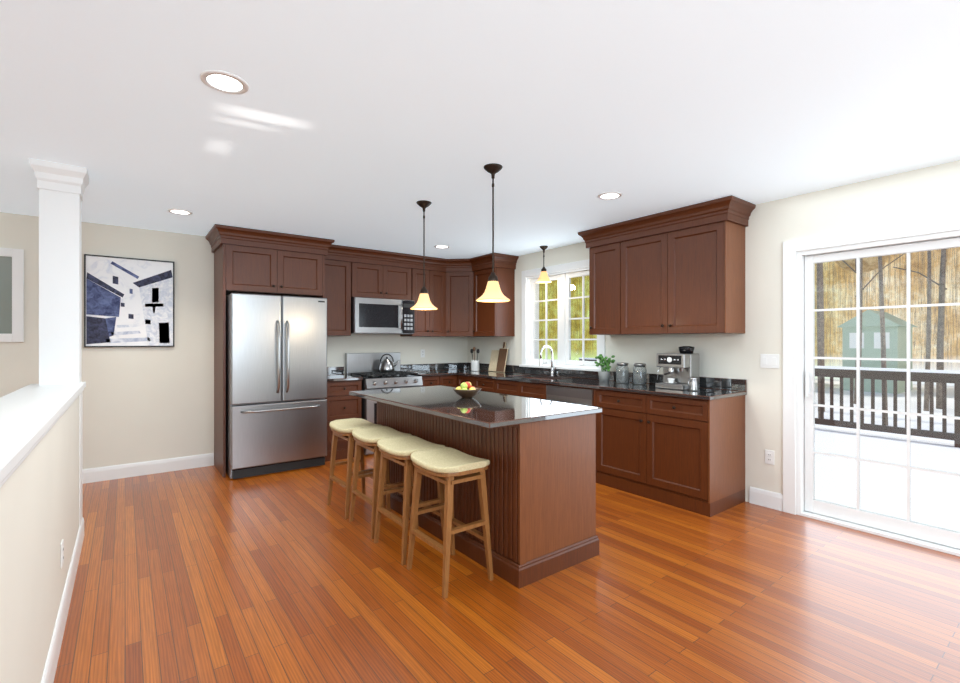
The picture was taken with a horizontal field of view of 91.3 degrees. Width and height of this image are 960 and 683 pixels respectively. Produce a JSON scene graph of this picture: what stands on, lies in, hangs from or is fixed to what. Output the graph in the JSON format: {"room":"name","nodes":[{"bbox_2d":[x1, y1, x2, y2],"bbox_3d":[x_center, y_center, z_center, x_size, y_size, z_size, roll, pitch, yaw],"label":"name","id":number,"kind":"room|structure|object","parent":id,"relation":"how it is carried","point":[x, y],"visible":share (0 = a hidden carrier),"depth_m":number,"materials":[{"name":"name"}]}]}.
{"room":"kitchen","nodes":[
{"label":"kitchen","id":0,"kind":"room"},
{"bbox_2d":[0,396,78,682],"bbox_3d":[-0.603,0.833,0.202,0.238,1.035,7.050,0,0,-37],"label":"wall","id":1,"kind":"structure","parent":0,"point":[39,505],"depth_m":1.59,"materials":[{"name":"beige paint"}]},
{"bbox_2d":[0,382,85,487],"bbox_3d":[-0.670,0.309,0.291,0.282,0.058,7.272,0,0,-37],"label":"trim","id":2,"kind":"structure","parent":1,"relation":"on","point":[31,415],"depth_m":1.77,"materials":[{"name":"white wood"}]},
{"bbox_2d":[60,539,63,568],"bbox_3d":[-1.968,1.000,2.211,0.008,0.114,0.070,0,0,-37],"label":"outlet","id":3,"kind":"object","parent":1,"relation":"attached to","point":[62,553],"visible":1,"depth_m":2.20,"materials":[{"name":"white plastic"}]},
{"bbox_2d":[41,517,83,682],"bbox_3d":[-0.668,1.282,0.287,0.266,0.135,7.264,0,0,-37],"label":"baseboard","id":4,"kind":"structure","parent":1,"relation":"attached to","point":[49,672],"depth_m":2.16,"materials":[{"name":"white wood"}]},
{"bbox_2d":[0,212,467,468],"bbox_3d":[-3.512,0.105,4.791,8.980,2.490,0.200,0,0,-37],"label":"wall","id":5,"kind":"structure","parent":0,"point":[141,404],"depth_m":4.79,"materials":[{"name":"beige paint"}]},
{"bbox_2d":[0,248,23,341],"bbox_3d":[-4.534,-0.410,3.880,1.100,0.830,0.020,0,0,-37],"label":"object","id":6,"kind":"structure","parent":5,"relation":"in","point":[11,295],"depth_m":4.16,"materials":[{"name":"white"}]},
{"bbox_2d":[84,254,173,346],"bbox_3d":[-3.474,-0.388,4.675,0.720,0.885,0.030,0,0,-37],"label":"picture frame","id":7,"kind":"object","parent":5,"relation":"attached to","point":[128,302],"visible":0.94,"depth_m":4.65,"materials":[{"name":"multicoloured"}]},
{"bbox_2d":[83,453,213,483],"bbox_3d":[-4.886,1.282,3.617,4.972,0.135,0.013,0,0,-37],"label":"baseboard","id":8,"kind":"structure","parent":5,"relation":"attached to","point":[98,474],"depth_m":4.75,"materials":[{"name":"white wood"}]},
{"bbox_2d":[351,297,414,333],"bbox_3d":[-1.291,-0.319,6.040,0.816,0.438,0.484,0,0,-37],"label":"microwave","id":9,"kind":"object","parent":5,"relation":"attached to","point":[379,316],"visible":1,"depth_m":5.86,"materials":[{"name":"silver metal"}]},
{"bbox_2d":[421,349,424,356],"bbox_3d":[-0.817,0.170,6.699,0.070,0.114,0.008,0,0,-37],"label":"outlet","id":10,"kind":"object","parent":5,"relation":"attached to","point":[422,352],"visible":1,"depth_m":6.70,"materials":[{"name":"white plastic"}]},
{"bbox_2d":[0,0,959,258],"bbox_3d":[-0.785,-1.190,1.187,8.980,0.100,9.240,0,0,-37],"label":"ceiling","id":11,"kind":"structure","parent":0,"point":[367,124],"depth_m":2.31,"materials":[{"name":"white paint"}]},
{"bbox_2d":[167,209,192,214],"bbox_3d":[-2.631,-1.136,4.116,0.190,0.007,0.190,0,0,-37],"label":"recessed light","id":12,"kind":"object","parent":11,"relation":"in","point":[180,211],"visible":1,"depth_m":4.10,"materials":[{"name":"white"}]},
{"bbox_2d":[200,70,248,93],"bbox_3d":[-1.121,-1.136,2.061,0.190,0.007,0.190,0,0,-37],"label":"recessed light","id":13,"kind":"object","parent":11,"relation":"in","point":[224,81],"visible":1,"depth_m":2.05,"materials":[{"name":"white"}]},
{"bbox_2d":[410,200,436,309],"bbox_3d":[-0.459,-0.702,3.847,0.224,0.874,0.224,0,0,-37],"label":"pendant light","id":14,"kind":"object","parent":11,"relation":"hanging from","point":[423,302],"visible":0.96,"depth_m":3.82,"materials":[{"name":"beige glass"}]},
{"bbox_2d":[434,245,449,247],"bbox_3d":[-0.456,-1.136,5.624,0.190,0.007,0.190,0,0,-37],"label":"recessed light","id":15,"kind":"object","parent":11,"relation":"in","point":[441,246],"visible":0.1,"depth_m":5.61,"materials":[{"name":"white"}]},
{"bbox_2d":[476,163,509,301],"bbox_3d":[0.085,-0.702,3.061,0.224,0.874,0.224,0,0,-37],"label":"pendant light","id":16,"kind":"object","parent":11,"relation":"hanging from","point":[493,293],"visible":0.98,"depth_m":3.03,"materials":[{"name":"beige glass"}]},
{"bbox_2d":[536,246,551,282],"bbox_3d":[0.764,-0.925,5.619,0.190,0.430,0.190,0,0,-37],"label":"light","id":17,"kind":"object","parent":11,"relation":"hanging from","point":[543,278],"visible":1,"depth_m":5.59,"materials":[{"name":"beige glass"}]},
{"bbox_2d":[597,192,622,199],"bbox_3d":[1.015,-1.136,3.664,0.190,0.007,0.190,0,0,-37],"label":"recessed light","id":18,"kind":"object","parent":11,"relation":"in","point":[609,195],"visible":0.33,"depth_m":3.65,"materials":[{"name":"white"}]},
{"bbox_2d":[53,454,959,682],"bbox_3d":[-0.785,1.400,1.187,8.980,0.100,9.240,0,0,-37],"label":"floor","id":19,"kind":"structure","parent":0,"point":[208,574],"depth_m":2.46,"materials":[{"name":"brown wood"}]},
{"bbox_2d":[29,158,89,525],"bbox_3d":[-2.776,0.105,3.106,0.284,2.490,0.279,0,0,-37],"label":"column","id":20,"kind":"structure","parent":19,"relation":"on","point":[61,187],"depth_m":3.03,"materials":[{"name":"white"}]},
{"bbox_2d":[226,293,326,478],"bbox_3d":[-2.231,0.440,5.071,0.930,1.820,0.840,0,0,-37],"label":"fridge","id":21,"kind":"object","parent":19,"relation":"on","point":[276,382],"visible":0.96,"depth_m":4.75,"materials":[{"name":"silver metal"}]},
{"bbox_2d":[325,377,362,461],"bbox_3d":[-1.743,0.901,5.628,0.433,0.899,0.598,0,0,-37],"label":"base cabinet","id":22,"kind":"object","parent":19,"relation":"on","point":[340,405],"depth_m":5.38,"materials":[{"name":"brown wood"}]},
{"bbox_2d":[205,224,496,477],"bbox_3d":[-1.375,0.107,5.854,3.485,2.486,0.680,0,0,-37],"label":"upper cabinet","id":23,"kind":"object","parent":19,"relation":"on","point":[256,261],"depth_m":5.25,"materials":[{"name":"brown wood"}]},
{"bbox_2d":[327,418,385,518],"bbox_3d":[-1.012,1.006,3.824,0.332,0.691,0.458,0,0,-37],"label":"stool","id":24,"kind":"object","parent":19,"relation":"on","point":[343,428],"visible":0.71,"depth_m":3.80,"materials":[{"name":"wood"}]},
{"bbox_2d":[349,425,411,538],"bbox_3d":[-0.728,1.006,3.462,0.332,0.691,0.458,0,0,-37],"label":"stool","id":25,"kind":"object","parent":19,"relation":"on","point":[369,437],"visible":0.62,"depth_m":3.44,"materials":[{"name":"wood"}]},
{"bbox_2d":[345,352,422,454],"bbox_3d":[-1.208,0.750,5.939,0.754,1.200,0.726,0,0,-37],"label":"range","id":26,"kind":"object","parent":19,"relation":"on","point":[366,366],"visible":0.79,"depth_m":5.84,"materials":[{"name":"silver metal"}]},
{"bbox_2d":[379,354,398,371],"bbox_3d":[-1.192,0.277,6.126,0.246,0.237,0.196,0,0,-37],"label":"kettle","id":27,"kind":"object","parent":26,"relation":"on","point":[387,365],"visible":1,"depth_m":6.05,"materials":[{"name":"silver metal"}]},
{"bbox_2d":[374,435,444,564],"bbox_3d":[-0.458,1.006,3.090,0.332,0.691,0.458,0,0,-37],"label":"stool","id":28,"kind":"object","parent":19,"relation":"on","point":[400,449],"visible":0.79,"depth_m":3.02,"materials":[{"name":"wood"}]},
{"bbox_2d":[410,373,436,386],"bbox_3d":[-0.798,0.901,6.342,0.345,0.899,0.598,0,0,-37],"label":"base cabinet","id":29,"kind":"object","parent":19,"relation":"on","point":[428,379],"depth_m":6.08,"materials":[{"name":"brown wood"}]},
{"bbox_2d":[437,373,456,387],"bbox_3d":[-0.594,0.901,6.454,0.363,0.899,0.666,0,0,-37],"label":"base cabinet","id":30,"kind":"object","parent":19,"relation":"on","point":[443,379],"depth_m":6.24,"materials":[{"name":"brown wood"}]},
{"bbox_2d":[407,446,493,598],"bbox_3d":[-0.179,1.006,2.723,0.332,0.691,0.458,0,0,-37],"label":"stool","id":31,"kind":"object","parent":19,"relation":"on","point":[446,466],"visible":1,"depth_m":2.65,"materials":[{"name":"wood"}]},
{"bbox_2d":[445,369,480,372],"bbox_3d":[-0.274,0.901,6.739,0.661,0.899,0.598,0,0,-37],"label":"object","id":32,"kind":"object","parent":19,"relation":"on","point":[446,370],"depth_m":6.57,"materials":[{"name":"brown wood"}]},
{"bbox_2d":[457,373,476,386],"bbox_3d":[0.037,0.901,6.329,0.661,0.899,0.473,0,0,-37],"label":"base cabinet","id":33,"kind":"object","parent":19,"relation":"on","point":[461,377],"depth_m":6.17,"materials":[{"name":"brown wood"}]},
{"bbox_2d":[470,347,479,370],"bbox_3d":[-0.065,0.247,6.672,0.134,0.345,0.136,0,0,-37],"label":"utensil crock","id":34,"kind":"object","parent":33,"relation":"on","point":[474,365],"visible":1,"depth_m":6.62,"materials":[{"name":"white ceramic"}]},
{"bbox_2d":[349,385,601,588],"bbox_3d":[-0.155,0.885,3.463,0.931,0.930,1.910,0,0,-37],"label":"kitchen island","id":35,"kind":"object","parent":19,"relation":"on","point":[540,456],"visible":0.79,"depth_m":2.82,"materials":[{"name":"brown wood"}]},
{"bbox_2d":[453,382,480,397],"bbox_3d":[-0.097,0.361,3.526,0.215,0.116,0.215,0,0,-37],"label":"fruit bowl","id":36,"kind":"object","parent":35,"relation":"on","point":[466,390],"visible":1,"depth_m":3.48,"materials":[{"name":"brown wood"}]},
{"bbox_2d":[473,373,524,391],"bbox_3d":[0.290,0.901,6.038,0.609,0.899,0.544,0,0,-37],"label":"base cabinet","id":37,"kind":"object","parent":19,"relation":"on","point":[482,378],"depth_m":5.89,"materials":[{"name":"brown wood"}]},
{"bbox_2d":[488,350,494,370],"bbox_3d":[0.200,0.271,6.584,0.077,0.295,0.180,0,0,-37],"label":"cutting board","id":38,"kind":"object","parent":37,"relation":"on","point":[492,359],"depth_m":6.60,"materials":[{"name":"beige wood"}]},
{"bbox_2d":[495,342,508,371],"bbox_3d":[0.311,0.212,6.417,0.102,0.412,0.180,0,0,-37],"label":"cutting board","id":39,"kind":"object","parent":37,"relation":"on","point":[498,360],"depth_m":6.42,"materials":[{"name":"brown wood"}]},
{"bbox_2d":[489,373,576,398],"bbox_3d":[0.661,0.901,5.548,0.609,0.899,0.934,0,0,-37],"label":"base cabinet","id":40,"kind":"object","parent":19,"relation":"on","point":[529,387],"depth_m":5.41,"materials":[{"name":"brown wood"}]},
{"bbox_2d":[541,381,624,482],"bbox_3d":[1.122,0.901,4.938,0.609,0.899,0.722,0,0,-37],"label":"dishwasher","id":41,"kind":"object","parent":19,"relation":"on","point":[572,392],"depth_m":4.70,"materials":[{"name":"silver metal"}]},
{"bbox_2d":[595,354,614,381],"bbox_3d":[1.312,0.276,4.951,0.194,0.286,0.201,0,0,-37],"label":"herb plant","id":42,"kind":"object","parent":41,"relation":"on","point":[603,375],"visible":1,"depth_m":4.92,"materials":[{"name":"green plant"}]},
{"bbox_2d":[597,385,746,516],"bbox_3d":[1.664,0.901,4.230,0.598,0.899,1.122,0,0,-37],"label":"base cabinet","id":43,"kind":"object","parent":19,"relation":"on","point":[683,449],"depth_m":3.89,"materials":[{"name":"brown wood"}]},
{"bbox_2d":[616,362,628,382],"bbox_3d":[1.444,0.316,4.754,0.128,0.207,0.128,0,0,-37],"label":"canister","id":44,"kind":"object","parent":43,"relation":"on","point":[622,372],"visible":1,"depth_m":4.70,"materials":[{"name":"clear glass"}]},
{"bbox_2d":[633,363,646,384],"bbox_3d":[1.565,0.316,4.595,0.128,0.207,0.128,0,0,-37],"label":"canister","id":45,"kind":"object","parent":43,"relation":"on","point":[639,373],"visible":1,"depth_m":4.54,"materials":[{"name":"clear glass"}]},
{"bbox_2d":[655,346,699,389],"bbox_3d":[1.753,0.230,4.206,0.329,0.378,0.273,0,0,-37],"label":"coffee machine","id":46,"kind":"object","parent":43,"relation":"on","point":[682,366],"visible":0.96,"depth_m":4.15,"materials":[{"name":"silver metal"}]},
{"bbox_2d":[665,378,676,382],"bbox_3d":[1.707,0.351,4.191,0.104,0.043,0.106,0,0,-37],"label":"coffee cup","id":47,"kind":"object","parent":46,"relation":"on","point":[670,380],"visible":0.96,"depth_m":4.18,"materials":[{"name":"white ceramic"}]},
{"bbox_2d":[688,377,697,390],"bbox_3d":[1.801,0.364,3.990,0.116,0.110,0.084,0,0,-37],"label":"milk jug","id":48,"kind":"object","parent":43,"relation":"on","point":[692,383],"visible":1,"depth_m":3.97,"materials":[{"name":"silver metal"}]},
{"bbox_2d":[468,160,959,513],"bbox_3d":[2.564,0.105,3.721,0.220,2.490,8.840,0,0,-37],"label":"wall","id":49,"kind":"structure","parent":0,"point":[926,193],"depth_m":3.83,"materials":[{"name":"beige paint"}]},
{"bbox_2d":[469,253,518,335],"bbox_3d":[0.120,-0.603,6.414,0.425,1.066,0.750,0,0,-37],"label":"upper cabinet","id":50,"kind":"object","parent":49,"relation":"attached to","point":[485,318],"depth_m":6.26,"materials":[{"name":"brown wood"}]},
{"bbox_2d":[519,259,606,371],"bbox_3d":[1.027,-0.297,5.699,0.245,1.255,1.380,0,0,-37],"label":"window","id":51,"kind":"structure","parent":49,"relation":"in","point":[564,319],"depth_m":5.70,"materials":[{"name":"white wood"}]},
{"bbox_2d":[578,195,755,334],"bbox_3d":[1.654,-0.603,4.391,0.420,1.066,1.556,0,0,-37],"label":"upper cabinet","id":52,"kind":"object","parent":49,"relation":"attached to","point":[681,270],"visible":1,"depth_m":4.12,"materials":[{"name":"brown wood"}]},
{"bbox_2d":[749,487,782,510],"bbox_3d":[3.699,1.282,2.027,0.013,0.135,4.770,0,0,-37],"label":"baseboard","id":53,"kind":"structure","parent":49,"relation":"attached to","point":[766,498],"depth_m":3.82,"materials":[{"name":"white wood"}]},
{"bbox_2d":[765,449,773,464],"bbox_3d":[2.353,0.940,3.811,0.008,0.114,0.070,0,0,-37],"label":"outlet","id":54,"kind":"object","parent":49,"relation":"attached to","point":[769,456],"visible":1,"depth_m":3.81,"materials":[{"name":"white plastic"}]},
{"bbox_2d":[760,354,778,368],"bbox_3d":[2.352,0.160,3.811,0.008,0.114,0.140,0,0,-37],"label":"light switch","id":55,"kind":"object","parent":49,"relation":"attached to","point":[769,360],"visible":1,"depth_m":3.81,"materials":[{"name":"white plastic"}]},
{"bbox_2d":[783,215,959,555],"bbox_3d":[3.120,0.280,2.962,0.230,2.140,2.080,0,0,-37],"label":"door frame","id":56,"kind":"structure","parent":49,"relation":"attached to","point":[929,228],"depth_m":3.65,"materials":[{"name":"white wood"}]},
{"bbox_2d":[805,237,959,548],"bbox_3d":[3.118,0.330,2.961,0.125,1.990,1.836,0,0,-37],"label":"patio door","id":57,"kind":"structure","parent":49,"relation":"in","point":[925,532],"depth_m":3.35,"materials":[{"name":"white"}]},
{"label":"outside","id":58,"kind":"structure","parent":0,"visible":0},
{"bbox_2d":[539,247,959,531],"bbox_3d":[29.670,-11.000,22.448,65.590,27.300,120.000,0,0,-37],"label":"outdoor backdrop","id":59,"kind":"structure","parent":58,"point":[846,314],"depth_m":17.15,"materials":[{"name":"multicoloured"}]}
]}

